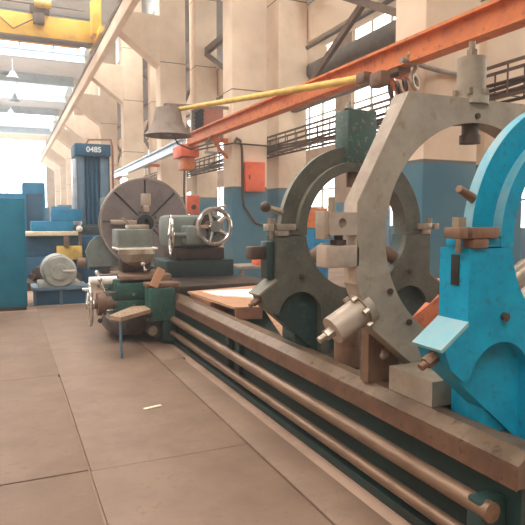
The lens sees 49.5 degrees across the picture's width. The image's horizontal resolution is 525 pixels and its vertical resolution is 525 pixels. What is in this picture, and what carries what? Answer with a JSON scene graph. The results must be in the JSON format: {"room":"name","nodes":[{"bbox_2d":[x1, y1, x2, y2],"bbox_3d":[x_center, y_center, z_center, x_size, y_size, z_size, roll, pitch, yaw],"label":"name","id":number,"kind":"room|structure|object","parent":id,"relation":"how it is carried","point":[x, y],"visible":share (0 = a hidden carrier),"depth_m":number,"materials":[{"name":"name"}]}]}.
{"room":"metal workshop","nodes":[
{"label":"metal workshop","id":0,"kind":"room"},
{"bbox_2d":[0,132,121,220],"bbox_3d":[-33.840,-10.249,69.902,33.500,13.000,0.300,-2,5,-24],"label":"wall","id":1,"kind":"structure","parent":0,"point":[50,175],"depth_m":72.58,"materials":[{"name":"paint"}]},
{"bbox_2d":[0,138,46,206],"bbox_3d":[-36.101,-10.023,68.910,18.650,10.400,0.140,-2,5,-24],"label":"window","id":2,"kind":"structure","parent":1,"relation":"in","point":[19,158],"depth_m":71.35,"materials":[{"name":"white glass"}]},
{"bbox_2d":[0,0,312,139],"bbox_3d":[-15.477,-12.420,28.369,33.500,2.050,90.000,-2,5,-24],"label":"ceiling","id":3,"kind":"structure","parent":0,"point":[23,65],"depth_m":38.11,"materials":[{"name":"white paint"}]},
{"bbox_2d":[6,101,15,115],"bbox_3d":[-21.587,-13.256,48.851,0.840,1.200,0.840,-2,5,-24],"label":"lamp","id":4,"kind":"object","parent":3,"relation":"hanging from","point":[10,112],"visible":0.97,"depth_m":48.78,"materials":[{"name":"grey metal"}]},
{"bbox_2d":[6,59,19,79],"bbox_3d":[-15.847,-12.284,36.119,0.840,1.200,0.840,-2,5,-24],"label":"lamp","id":5,"kind":"object","parent":3,"relation":"hanging from","point":[12,75],"visible":1,"depth_m":36.05,"materials":[{"name":"grey metal"}]},
{"bbox_2d":[9,84,19,101],"bbox_3d":[-18.674,-12.805,42.941,0.840,1.200,0.840,-2,5,-24],"label":"lamp","id":6,"kind":"object","parent":3,"relation":"hanging from","point":[14,98],"visible":1,"depth_m":42.84,"materials":[{"name":"grey metal"}]},
{"bbox_2d":[0,126,49,134],"bbox_3d":[-37.142,-15.658,65.216,24.000,0.700,0.240,-2,5,-24],"label":"roof beam","id":7,"kind":"structure","parent":3,"relation":"attached to","point":[3,129],"depth_m":68.86,"materials":[{"name":"grey metal"}]},
{"bbox_2d":[0,116,53,125],"bbox_3d":[-34.173,-15.150,58.566,24.000,0.700,0.240,-2,5,-24],"label":"skylight","id":8,"kind":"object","parent":3,"relation":"attached to","point":[3,119],"depth_m":62.24,"materials":[{"name":"white glass"}]},
{"bbox_2d":[0,113,55,119],"bbox_3d":[-31.918,-15.316,55.938,22.100,0.230,6.400,-2,5,-24],"label":"window","id":9,"kind":"structure","parent":3,"relation":"attached to","point":[20,115],"depth_m":61.84,"materials":[{"name":"white glass"}]},
{"bbox_2d":[0,105,58,116],"bbox_3d":[-31.448,-14.685,52.463,24.000,0.700,0.240,-2,5,-24],"label":"roof beam","id":10,"kind":"structure","parent":3,"relation":"attached to","point":[3,108],"depth_m":56.20,"materials":[{"name":"grey metal"}]},
{"bbox_2d":[0,89,65,102],"bbox_3d":[-28.479,-14.177,45.813,24.000,0.700,0.240,-2,5,-24],"label":"roof beam","id":11,"kind":"structure","parent":3,"relation":"attached to","point":[22,95],"depth_m":49.58,"materials":[{"name":"grey metal"}]},
{"bbox_2d":[0,71,73,86],"bbox_3d":[-25.754,-13.711,39.710,24.000,0.700,0.240,-2,5,-24],"label":"roof beam","id":12,"kind":"structure","parent":3,"relation":"attached to","point":[31,78],"depth_m":43.52,"materials":[{"name":"grey metal"}]},
{"bbox_2d":[0,78,73,94],"bbox_3d":[-26.224,-14.343,43.185,22.100,0.230,6.400,-2,5,-24],"label":"window","id":13,"kind":"structure","parent":3,"relation":"attached to","point":[3,84],"depth_m":48.25,"materials":[{"name":"white glass"}]},
{"bbox_2d":[0,43,84,63],"bbox_3d":[-22.785,-13.204,33.060,24.000,0.700,0.240,-2,5,-24],"label":"skylight","id":14,"kind":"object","parent":3,"relation":"attached to","point":[12,50],"depth_m":36.77,"materials":[{"name":"white glass"}]},
{"bbox_2d":[0,40,87,52],"bbox_3d":[-20.530,-13.370,30.432,22.100,0.230,6.400,-2,5,-24],"label":"window","id":15,"kind":"structure","parent":3,"relation":"attached to","point":[19,43],"depth_m":36.79,"materials":[{"name":"white glass"}]},
{"bbox_2d":[0,7,89,21],"bbox_3d":[-20.060,-12.738,26.957,24.000,0.700,0.240,-2,5,-24],"label":"roof beam","id":16,"kind":"structure","parent":3,"relation":"attached to","point":[1,8],"depth_m":30.73,"materials":[{"name":"grey metal"}]},
{"bbox_2d":[0,243,410,524],"bbox_3d":[-15.477,-0.479,29.281,33.500,0.300,90.000,-2,5,-24],"label":"floor","id":17,"kind":"structure","parent":0,"point":[335,275],"depth_m":4.28,"materials":[{"name":"concrete"}]},
{"bbox_2d":[0,198,27,310],"bbox_3d":[-4.872,-0.146,10.065,1.270,1.960,0.880,-2,5,-24],"label":"tall cabinet","id":18,"kind":"object","parent":17,"relation":"on","point":[13,269],"visible":1,"depth_m":9.85,"materials":[{"name":"metal"}]},
{"bbox_2d":[0,182,45,230],"bbox_3d":[-8.813,-1.418,20.548,1.850,2.900,1.200,-2,5,-24],"label":"machine","id":19,"kind":"object","parent":17,"relation":"on","point":[33,193],"visible":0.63,"depth_m":20.31,"materials":[{"name":"blue metal"}]},
{"bbox_2d":[0,311,59,380],"bbox_3d":[-4.081,1.034,7.337,2.430,0.022,4.458,-2,5,-24],"label":"floor plate","id":20,"kind":"object","parent":17,"relation":"on","point":[25,350],"visible":1,"depth_m":6.97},
{"bbox_2d":[0,375,87,485],"bbox_3d":[-2.689,1.273,4.202,2.415,0.022,2.395,-2,5,-24],"label":"floor plate","id":21,"kind":"object","parent":17,"relation":"on","point":[39,439],"visible":0.94,"depth_m":4.21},
{"bbox_2d":[46,207,49,220],"bbox_3d":[-15.123,-2.616,39.540,1.200,2.400,1.300,-2,5,-24],"label":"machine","id":22,"kind":"object","parent":17,"relation":"on","point":[47,208],"visible":0.11,"depth_m":39.45,"materials":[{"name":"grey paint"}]},
{"bbox_2d":[42,121,60,205],"bbox_3d":[-23.762,-9.645,64.617,2.270,12.600,0.650,-2,5,-24],"label":"concrete column","id":23,"kind":"structure","parent":17,"relation":"on","point":[46,161],"depth_m":64.49,"materials":[{"name":"paint"}]},
{"bbox_2d":[0,471,104,524],"bbox_3d":[-1.523,1.473,1.584,2.410,0.022,3.320,-2,5,-24],"label":"floor plate","id":24,"kind":"object","parent":17,"relation":"on","point":[69,499],"visible":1,"depth_m":3.19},
{"bbox_2d":[46,110,66,204],"bbox_3d":[-20.923,-9.160,58.259,2.270,12.600,0.650,-2,5,-24],"label":"concrete column","id":25,"kind":"structure","parent":17,"relation":"on","point":[54,157],"depth_m":58.15,"materials":[{"name":"paint"}]},
{"bbox_2d":[30,281,86,305],"bbox_3d":[-3.922,0.595,11.001,1.000,0.340,0.850,-2,5,-24],"label":"stand","id":26,"kind":"object","parent":17,"relation":"on","point":[67,294],"visible":0.8,"depth_m":10.67,"materials":[{"name":"blue paint"}]},
{"bbox_2d":[37,253,85,287],"bbox_3d":[-3.839,0.150,10.916,0.870,0.620,0.810,-2,5,-24],"label":"motor","id":27,"kind":"object","parent":26,"relation":"on","point":[56,269],"visible":1,"depth_m":10.59,"materials":[{"name":"grey paint"}]},
{"bbox_2d":[51,206,68,208],"bbox_3d":[-8.168,-1.203,22.993,1.200,2.100,1.300,-2,5,-24],"label":"machine","id":28,"kind":"object","parent":17,"relation":"on","point":[52,207],"visible":0.14,"depth_m":22.78,"materials":[{"name":"grey paint"}]},
{"bbox_2d":[50,96,72,204],"bbox_3d":[-18.084,-8.675,51.901,2.270,12.600,0.650,-2,5,-24],"label":"concrete column","id":29,"kind":"structure","parent":17,"relation":"on","point":[57,147],"depth_m":51.69,"materials":[{"name":"paint"}]},
{"bbox_2d":[25,209,100,290],"bbox_3d":[-4.840,-0.370,13.835,2.000,1.868,2.007,-2,5,-24],"label":"machine","id":30,"kind":"object","parent":17,"relation":"on","point":[57,235],"visible":0.46,"depth_m":13.81,"materials":[{"name":"blue paint"},{"name":"steel"}]},
{"bbox_2d":[57,205,71,208],"bbox_3d":[-9.969,-1.742,28.735,1.200,2.300,1.300,-2,5,-24],"label":"machine","id":31,"kind":"object","parent":17,"relation":"on","point":[69,206],"visible":0.16,"depth_m":28.59,"materials":[{"name":"blue paint"}]},
{"bbox_2d":[57,79,83,149],"bbox_3d":[-15.245,-8.189,45.543,2.270,12.600,0.650,-2,5,-24],"label":"concrete column","id":32,"kind":"structure","parent":17,"relation":"on","point":[68,138],"depth_m":45.06,"materials":[{"name":"paint"}]},
{"bbox_2d":[64,56,98,143],"bbox_3d":[-12.406,-7.704,39.185,2.270,12.600,0.650,-2,5,-24],"label":"concrete column","id":33,"kind":"structure","parent":17,"relation":"on","point":[81,126],"depth_m":38.84,"materials":[{"name":"paint"}]},
{"bbox_2d":[71,139,113,234],"bbox_3d":[-4.729,-1.517,15.777,1.250,3.824,1.600,-2,5,-24],"label":"machine","id":34,"kind":"object","parent":17,"relation":"on","point":[90,165],"visible":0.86,"depth_m":15.52,"materials":[{"name":"blue paint"}]},
{"bbox_2d":[75,24,117,190],"bbox_3d":[-9.568,-7.219,32.827,2.270,12.600,0.650,-2,5,-24],"label":"concrete column","id":35,"kind":"structure","parent":17,"relation":"on","point":[101,109],"depth_m":32.62,"materials":[{"name":"paint"}]},
{"bbox_2d":[91,0,143,179],"bbox_3d":[-6.729,-6.734,26.468,2.270,12.600,0.650,-2,5,-24],"label":"concrete column","id":36,"kind":"structure","parent":17,"relation":"on","point":[123,82],"depth_m":26.34,"materials":[{"name":"paint"}]},
{"bbox_2d":[36,0,139,168],"bbox_3d":[-10.199,-8.989,30.988,0.255,0.710,89.800,-2,5,-24],"label":"girder","id":37,"kind":"object","parent":36,"relation":"on","point":[123,10],"visible":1,"depth_m":23.13,"materials":[{"name":"concrete"}]},
{"bbox_2d":[0,0,104,53],"bbox_3d":[-16.413,-9.137,18.596,21.660,1.610,3.200,-2,5,-24],"label":"crane","id":38,"kind":"object","parent":37,"relation":"on","point":[36,26],"visible":0.89,"depth_m":21.99,"materials":[{"name":"yellow metal"}]},
{"bbox_2d":[117,131,121,184],"bbox_3d":[-10.237,-6.853,39.861,1.450,10.800,0.800,-2,5,-24],"label":"column","id":39,"kind":"structure","parent":17,"relation":"on","point":[120,160],"depth_m":39.65,"materials":[{"name":"concrete"}]},
{"bbox_2d":[37,304,246,470],"bbox_3d":[-2.072,1.050,7.121,1.065,0.022,7.288,-2,5,-24],"label":"floor plate","id":40,"kind":"object","parent":17,"relation":"on","point":[107,394],"visible":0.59,"depth_m":4.97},
{"bbox_2d":[109,305,152,357],"bbox_3d":[-1.549,0.820,6.849,0.320,0.478,0.894,1,4,9],"label":"stool","id":41,"kind":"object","parent":40,"relation":"on","point":[133,311],"depth_m":6.65,"materials":[{"name":"brown wood"}]},
{"bbox_2d":[143,404,161,409],"bbox_3d":[-0.922,1.213,4.783,0.160,0.008,0.035,-3,6,-38],"label":"paper scrap","id":42,"kind":"object","parent":40,"relation":"on","point":[159,405],"visible":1,"depth_m":4.78,"materials":[{"name":"beige paper"}]},
{"bbox_2d":[144,142,148,154],"bbox_3d":[-7.451,-6.377,33.622,1.450,10.800,0.800,-2,5,-24],"label":"column","id":43,"kind":"structure","parent":17,"relation":"on","point":[146,149],"depth_m":33.52,"materials":[{"name":"concrete"}]},
{"bbox_2d":[117,102,121,162],"bbox_3d":[-9.122,-8.490,36.447,0.200,6.003,6.072,-2,5,-24],"label":"brace","id":44,"kind":"object","parent":43,"relation":"attached to","point":[119,123],"visible":0.17,"depth_m":36.55,"materials":[{"name":"brown metal"}]},
{"bbox_2d":[147,62,156,178],"bbox_3d":[-4.665,-5.901,27.382,1.450,10.800,0.800,-2,5,-24],"label":"column","id":45,"kind":"structure","parent":17,"relation":"on","point":[151,71],"depth_m":26.78,"materials":[{"name":"concrete"}]},
{"bbox_2d":[143,75,148,168],"bbox_3d":[-6.336,-8.014,30.207,0.200,6.003,6.072,-2,5,-24],"label":"brace","id":46,"kind":"object","parent":45,"relation":"attached to","point":[145,102],"visible":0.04,"depth_m":29.41,"materials":[{"name":"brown metal"}]},
{"bbox_2d":[118,0,186,201],"bbox_3d":[-3.890,-6.248,20.110,2.270,12.600,0.650,-2,5,-24],"label":"concrete column","id":47,"kind":"structure","parent":17,"relation":"on","point":[159,38],"depth_m":19.97,"materials":[{"name":"paint"}]},
{"bbox_2d":[111,139,185,179],"bbox_3d":[-4.690,-3.744,21.992,0.500,0.420,12.602,-2,5,-24],"label":"beam","id":48,"kind":"structure","parent":47,"relation":"attached to","point":[166,151],"depth_m":20.23,"materials":[{"name":"metal"}]},
{"bbox_2d":[140,339,184,360],"bbox_3d":[-1.236,1.063,6.947,0.290,0.022,1.085,-2,5,-24],"label":"floor plate","id":49,"kind":"object","parent":17,"relation":"on","point":[160,349],"visible":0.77,"depth_m":6.86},
{"bbox_2d":[186,195,198,214],"bbox_3d":[-1.775,-0.610,14.569,0.310,2.200,0.230,-2,5,-24],"label":"box","id":50,"kind":"object","parent":17,"relation":"on","point":[192,201],"visible":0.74,"depth_m":14.42,"materials":[{"name":"paint"}]},
{"bbox_2d":[189,0,222,214],"bbox_3d":[-1.879,-5.425,21.142,1.450,10.800,0.800,-2,5,-24],"label":"column","id":51,"kind":"structure","parent":17,"relation":"on","point":[202,13],"depth_m":20.59,"materials":[{"name":"concrete"}]},
{"bbox_2d":[185,40,189,131],"bbox_3d":[-3.550,-7.537,23.968,0.200,6.003,6.072,-2,5,-24],"label":"brace","id":52,"kind":"object","parent":51,"relation":"attached to","point":[186,42],"visible":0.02,"depth_m":22.55,"materials":[{"name":"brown metal"}]},
{"bbox_2d":[118,0,395,153],"bbox_3d":[-1.010,-6.474,19.968,0.649,1.269,61.900,-2,5,-24],"label":"girder","id":53,"kind":"object","parent":51,"relation":"on","point":[326,19],"visible":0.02,"depth_m":13.77,"materials":[{"name":"concrete"}]},
{"bbox_2d":[307,19,395,77],"bbox_3d":[3.248,-4.801,10.415,0.479,0.990,13.000,-2,5,-24],"label":"air duct","id":54,"kind":"object","parent":53,"relation":"hanging from","point":[384,36],"visible":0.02,"depth_m":12.46,"materials":[{"name":"metal"}]},
{"bbox_2d":[91,444,332,524],"bbox_3d":[0.080,1.419,2.289,1.065,0.022,3.308,-2,5,-24],"label":"floor plate","id":55,"kind":"object","parent":17,"relation":"on","point":[234,485],"visible":1,"depth_m":3.27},
{"bbox_2d":[221,0,266,278],"bbox_3d":[-1.051,-5.763,13.752,2.270,12.600,0.650,-2,5,-24],"label":"concrete column","id":56,"kind":"structure","parent":17,"relation":"on","point":[244,21],"depth_m":13.90,"materials":[{"name":"paint"}]},
{"bbox_2d":[204,32,222,144],"bbox_3d":[-0.764,-7.061,17.728,0.200,6.003,6.072,-2,5,-24],"label":"brace","id":57,"kind":"object","parent":56,"relation":"attached to","point":[217,41],"visible":0.26,"depth_m":19.53,"materials":[{"name":"brown metal"}]},
{"bbox_2d":[194,142,275,150],"bbox_3d":[-0.800,-2.899,14.205,2.401,0.060,0.914,2,5,19],"label":"conduit","id":58,"kind":"object","parent":56,"relation":"attached to","point":[232,142],"visible":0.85,"depth_m":14.01,"materials":[{"name":"metal"}]},
{"bbox_2d":[234,137,262,225],"bbox_3d":[-0.338,-1.968,13.965,0.784,2.157,0.069,-2,5,-24],"label":"conduit","id":59,"kind":"object","parent":56,"relation":"attached to","point":[236,138],"visible":0.98,"depth_m":13.88,"materials":[{"name":"metal"}]},
{"bbox_2d":[244,162,264,191],"bbox_3d":[-0.193,-2.086,13.924,0.490,0.720,0.243,-2,5,-24],"label":"switch box","id":60,"kind":"object","parent":56,"relation":"attached to","point":[254,172],"visible":1,"depth_m":13.82,"materials":[{"name":"orange paint"}]},
{"bbox_2d":[187,0,524,158],"bbox_3d":[0.930,-2.606,9.383,0.572,0.811,13.702,-2,5,-24],"label":"beam","id":61,"kind":"structure","parent":56,"relation":"attached to","point":[492,19],"depth_m":7.11,"materials":[{"name":"orange metal"}]},
{"bbox_2d":[143,103,228,149],"bbox_3d":[-1.692,-3.177,13.274,2.146,1.155,1.116,-2,5,-24],"label":"lamp","id":62,"kind":"object","parent":61,"relation":"hanging from","point":[167,123],"visible":0.98,"depth_m":12.82,"materials":[{"name":"grey metal"}]},
{"bbox_2d":[173,144,198,205],"bbox_3d":[-2.127,-2.358,15.831,0.500,1.706,0.900,-2,5,-24],"label":"trolley","id":63,"kind":"object","parent":61,"relation":"hanging from","point":[186,162],"visible":0.89,"depth_m":15.49,"materials":[{"name":"orange metal"}]},
{"bbox_2d":[178,71,371,110],"bbox_3d":[-0.252,-2.992,10.365,0.158,0.749,6.556,-3,5,-31],"label":"pole","id":64,"kind":"object","parent":61,"relation":"attached to","point":[362,78],"visible":0.85,"depth_m":9.04,"materials":[{"name":"yellow metal"}]},
{"bbox_2d":[370,51,419,98],"bbox_3d":[1.665,-2.346,7.074,0.526,0.618,0.440,-2,5,-24],"label":"hanger","id":65,"kind":"object","parent":61,"relation":"hanging from","point":[379,79],"visible":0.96,"depth_m":7.02,"materials":[{"name":"brown metal"}]},
{"bbox_2d":[234,263,260,274],"bbox_3d":[0.120,0.387,11.226,1.500,0.720,0.700,-2,5,-24],"label":"work table","id":66,"kind":"object","parent":17,"relation":"on","point":[242,267],"visible":0.18,"depth_m":10.71,"materials":[{"name":"grey paint"}]},
{"bbox_2d":[252,260,260,264],"bbox_3d":[0.046,-0.017,11.052,0.450,0.109,0.300,-2,5,-24],"label":"tray","id":67,"kind":"object","parent":66,"relation":"on","point":[255,262],"visible":0.3,"depth_m":10.86,"materials":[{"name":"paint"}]},
{"bbox_2d":[160,358,391,524],"bbox_3d":[0.113,1.297,3.882,0.265,0.022,5.600,-2,5,-24],"label":"floor plate","id":68,"kind":"object","parent":17,"relation":"on","point":[335,502],"visible":0.85,"depth_m":3.77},
{"bbox_2d":[267,0,326,235],"bbox_3d":[0.907,-4.948,14.902,1.450,10.800,0.800,-2,5,-24],"label":"column","id":69,"kind":"structure","parent":17,"relation":"on","point":[288,59],"depth_m":14.48,"materials":[{"name":"concrete"}]},
{"bbox_2d":[94,266,524,524],"bbox_3d":[-0.819,0.663,8.226,1.482,0.625,12.240,-2,5,-24],"label":"bed","id":70,"kind":"object","parent":17,"relation":"on","point":[440,465],"visible":0.59,"depth_m":3.36,"materials":[{"name":"brown metal"}]},
{"bbox_2d":[85,177,187,269],"bbox_3d":[-2.896,-0.869,12.572,2.120,1.900,2.020,-2,5,-24],"label":"headstock","id":71,"kind":"object","parent":70,"relation":"on","point":[140,200],"visible":0.63,"depth_m":11.69,"materials":[{"name":"metal"}]},
{"bbox_2d":[82,217,262,341],"bbox_3d":[-1.175,0.164,7.886,2.560,1.572,1.400,-2,5,-24],"label":"carriage","id":72,"kind":"object","parent":70,"relation":"on","point":[135,283],"visible":0.92,"depth_m":7.47,"materials":[{"name":"metal"}]},
{"bbox_2d":[154,204,233,277],"bbox_3d":[-1.260,-0.345,9.399,1.116,1.203,2.404,-2,5,-24],"label":"tailstock","id":73,"kind":"object","parent":70,"relation":"on","point":[191,243],"visible":0.98,"depth_m":8.69,"materials":[{"name":"metal"}]},
{"bbox_2d":[187,285,281,335],"bbox_3d":[0.037,0.492,6.366,1.100,0.130,2.900,-2,5,-24],"label":"board","id":74,"kind":"object","parent":70,"relation":"on","point":[242,309],"visible":0.4,"depth_m":6.34,"materials":[{"name":"brown wood"}]},
{"bbox_2d":[203,289,252,297],"bbox_3d":[-0.277,0.384,6.893,0.660,0.014,0.830,-2,5,-24],"label":"paper sheet","id":75,"kind":"object","parent":74,"relation":"on","point":[241,293],"visible":0.67,"depth_m":6.91,"materials":[{"name":"white paper"}]},
{"bbox_2d":[246,101,439,357],"bbox_3d":[0.728,-0.205,4.755,1.874,2.185,0.361,-2,5,-24],"label":"steady rest","id":76,"kind":"object","parent":70,"relation":"on","point":[293,291],"visible":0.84,"depth_m":4.55,"materials":[{"name":"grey metal"}]},
{"bbox_2d":[334,329,360,368],"bbox_3d":[0.593,0.542,3.995,0.184,0.389,0.184,-2,5,-24],"label":"support post","id":77,"kind":"object","parent":70,"relation":"on","point":[347,352],"visible":0.41,"depth_m":3.92,"materials":[{"name":"brown metal"}]},
{"bbox_2d":[315,41,524,407],"bbox_3d":[1.328,-0.244,3.401,2.118,2.170,0.590,-2,5,-24],"label":"steady rest","id":78,"kind":"object","parent":70,"relation":"on","point":[373,305],"visible":0.84,"depth_m":3.21,"materials":[{"name":"grey metal"}]},
{"bbox_2d":[412,112,524,438],"bbox_3d":[1.531,-0.068,2.957,1.874,2.185,0.330,-2,5,-24],"label":"steady rest","id":79,"kind":"object","parent":70,"relation":"on","point":[475,343],"visible":0.97,"depth_m":2.63,"materials":[{"name":"blue paint"}]},
{"bbox_2d":[305,228,328,278],"bbox_3d":[1.272,-0.111,13.278,0.400,1.400,0.430,-2,5,-24],"label":"locker","id":80,"kind":"object","parent":17,"relation":"on","point":[312,242],"visible":0.11,"depth_m":13.11,"materials":[{"name":"metal"}]},
{"bbox_2d":[307,208,326,227],"bbox_3d":[1.243,-1.034,13.211,0.390,0.449,0.360,-2,5,-24],"label":"crate","id":81,"kind":"object","parent":80,"relation":"on","point":[311,219],"visible":0.44,"depth_m":13.02,"materials":[{"name":"paint"}]},
{"bbox_2d":[385,209,389,246],"bbox_3d":[3.074,-0.604,16.454,1.000,1.900,0.640,-2,5,-24],"label":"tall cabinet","id":82,"kind":"object","parent":17,"relation":"on","point":[388,212],"visible":0.12,"depth_m":16.32,"materials":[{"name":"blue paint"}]},
{"bbox_2d":[412,278,439,327],"bbox_3d":[1.890,0.650,6.273,1.500,0.950,0.800,-2,5,-24],"label":"rusty casting","id":83,"kind":"object","parent":17,"relation":"on","point":[428,312],"visible":0.05,"depth_m":5.85,"materials":[{"name":"orange metal"}]},
{"bbox_2d":[392,0,480,277],"bbox_3d":[1.788,-5.278,7.394,2.270,12.600,0.650,-2,5,-24],"label":"concrete column","id":84,"kind":"structure","parent":17,"relation":"on","point":[434,171],"depth_m":7.61,"materials":[{"name":"paint"}]},
{"bbox_2d":[399,57,456,76],"bbox_3d":[2.269,-2.463,7.311,1.587,0.099,0.188,-3,5,-34],"label":"conduit","id":85,"kind":"object","parent":84,"relation":"attached to","point":[401,59],"visible":0.52,"depth_m":7.23,"materials":[{"name":"grey metal"}]},
{"bbox_2d":[476,0,524,264],"bbox_3d":[3.693,-4.472,8.663,1.450,10.800,0.800,-2,5,-24],"label":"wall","id":86,"kind":"structure","parent":17,"relation":"on","point":[511,45],"depth_m":8.28,"materials":[{"name":"paint"}]},
{"bbox_2d":[144,55,524,178],"bbox_3d":[-2.035,-3.298,19.424,0.330,0.460,30.500,-2,5,-24],"label":"cable tray","id":87,"kind":"object","parent":86,"relation":"attached to","point":[511,92],"visible":0.23,"depth_m":11.84,"materials":[{"name":"metal"}]},
{"bbox_2d":[190,108,222,153],"bbox_3d":[-1.586,-3.993,17.430,1.153,1.310,0.600,-2,5,-24],"label":"cabinet","id":88,"kind":"object","parent":87,"relation":"on","point":[199,117],"visible":0.52,"depth_m":17.10,"materials":[{"name":"orange metal"}]},
{"bbox_2d":[291,0,395,112],"bbox_3d":[2.022,-6.585,11.488,0.200,6.003,6.072,-2,5,-24],"label":"brace","id":89,"kind":"object","parent":86,"relation":"attached to","point":[361,4],"visible":0.3,"depth_m":12.17,"materials":[{"name":"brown metal"}]},
{"bbox_2d":[144,30,524,259],"bbox_3d":[-0.038,-7.633,35.628,0.300,13.000,90.000,-2,5,-24],"label":"wall","id":90,"kind":"structure","parent":0,"point":[341,192],"depth_m":27.09,"materials":[{"name":"paint"}]},
{"bbox_2d":[217,143,222,170],"bbox_3d":[-3.210,-9.372,42.642,0.100,5.060,5.680,-2,5,-24],"label":"window","id":91,"kind":"structure","parent":90,"relation":"in","point":[220,157],"depth_m":42.62,"materials":[{"name":"white glass"}]},
{"bbox_2d":[218,186,223,216],"bbox_3d":[-3.210,-4.337,43.026,0.100,2.760,5.680,-2,5,-24],"label":"window","id":92,"kind":"structure","parent":90,"relation":"in","point":[220,189],"depth_m":42.88,"materials":[{"name":"white glass"}]},
{"bbox_2d":[306,41,334,150],"bbox_3d":[2.484,-8.399,29.889,0.100,5.060,5.680,-2,5,-24],"label":"window","id":93,"kind":"structure","parent":90,"relation":"in","point":[327,109],"depth_m":28.88,"materials":[{"name":"white glass"}]},
{"bbox_2d":[311,178,333,210],"bbox_3d":[2.484,-3.363,30.273,0.100,2.760,5.680,-2,5,-24],"label":"window","id":94,"kind":"structure","parent":90,"relation":"in","point":[321,200],"depth_m":28.82,"materials":[{"name":"white glass"}]},
{"bbox_2d":[353,7,395,133],"bbox_3d":[5.331,-7.912,23.513,0.100,5.060,5.680,-2,5,-24],"label":"window","id":95,"kind":"structure","parent":90,"relation":"in","point":[365,96],"depth_m":24.79,"materials":[{"name":"white glass"}]},
{"bbox_2d":[388,204,392,225],"bbox_3d":[5.331,-2.877,23.897,0.100,2.760,5.680,-2,5,-24],"label":"window","id":96,"kind":"structure","parent":90,"relation":"in","point":[389,207],"depth_m":23.90,"materials":[{"name":"white glass"}]},
{"bbox_2d":[521,189,524,228],"bbox_3d":[8.178,-2.390,17.521,0.100,2.760,5.680,-2,5,-24],"label":"window","id":97,"kind":"structure","parent":90,"relation":"in","point":[523,194],"depth_m":17.76,"materials":[{"name":"white glass"}]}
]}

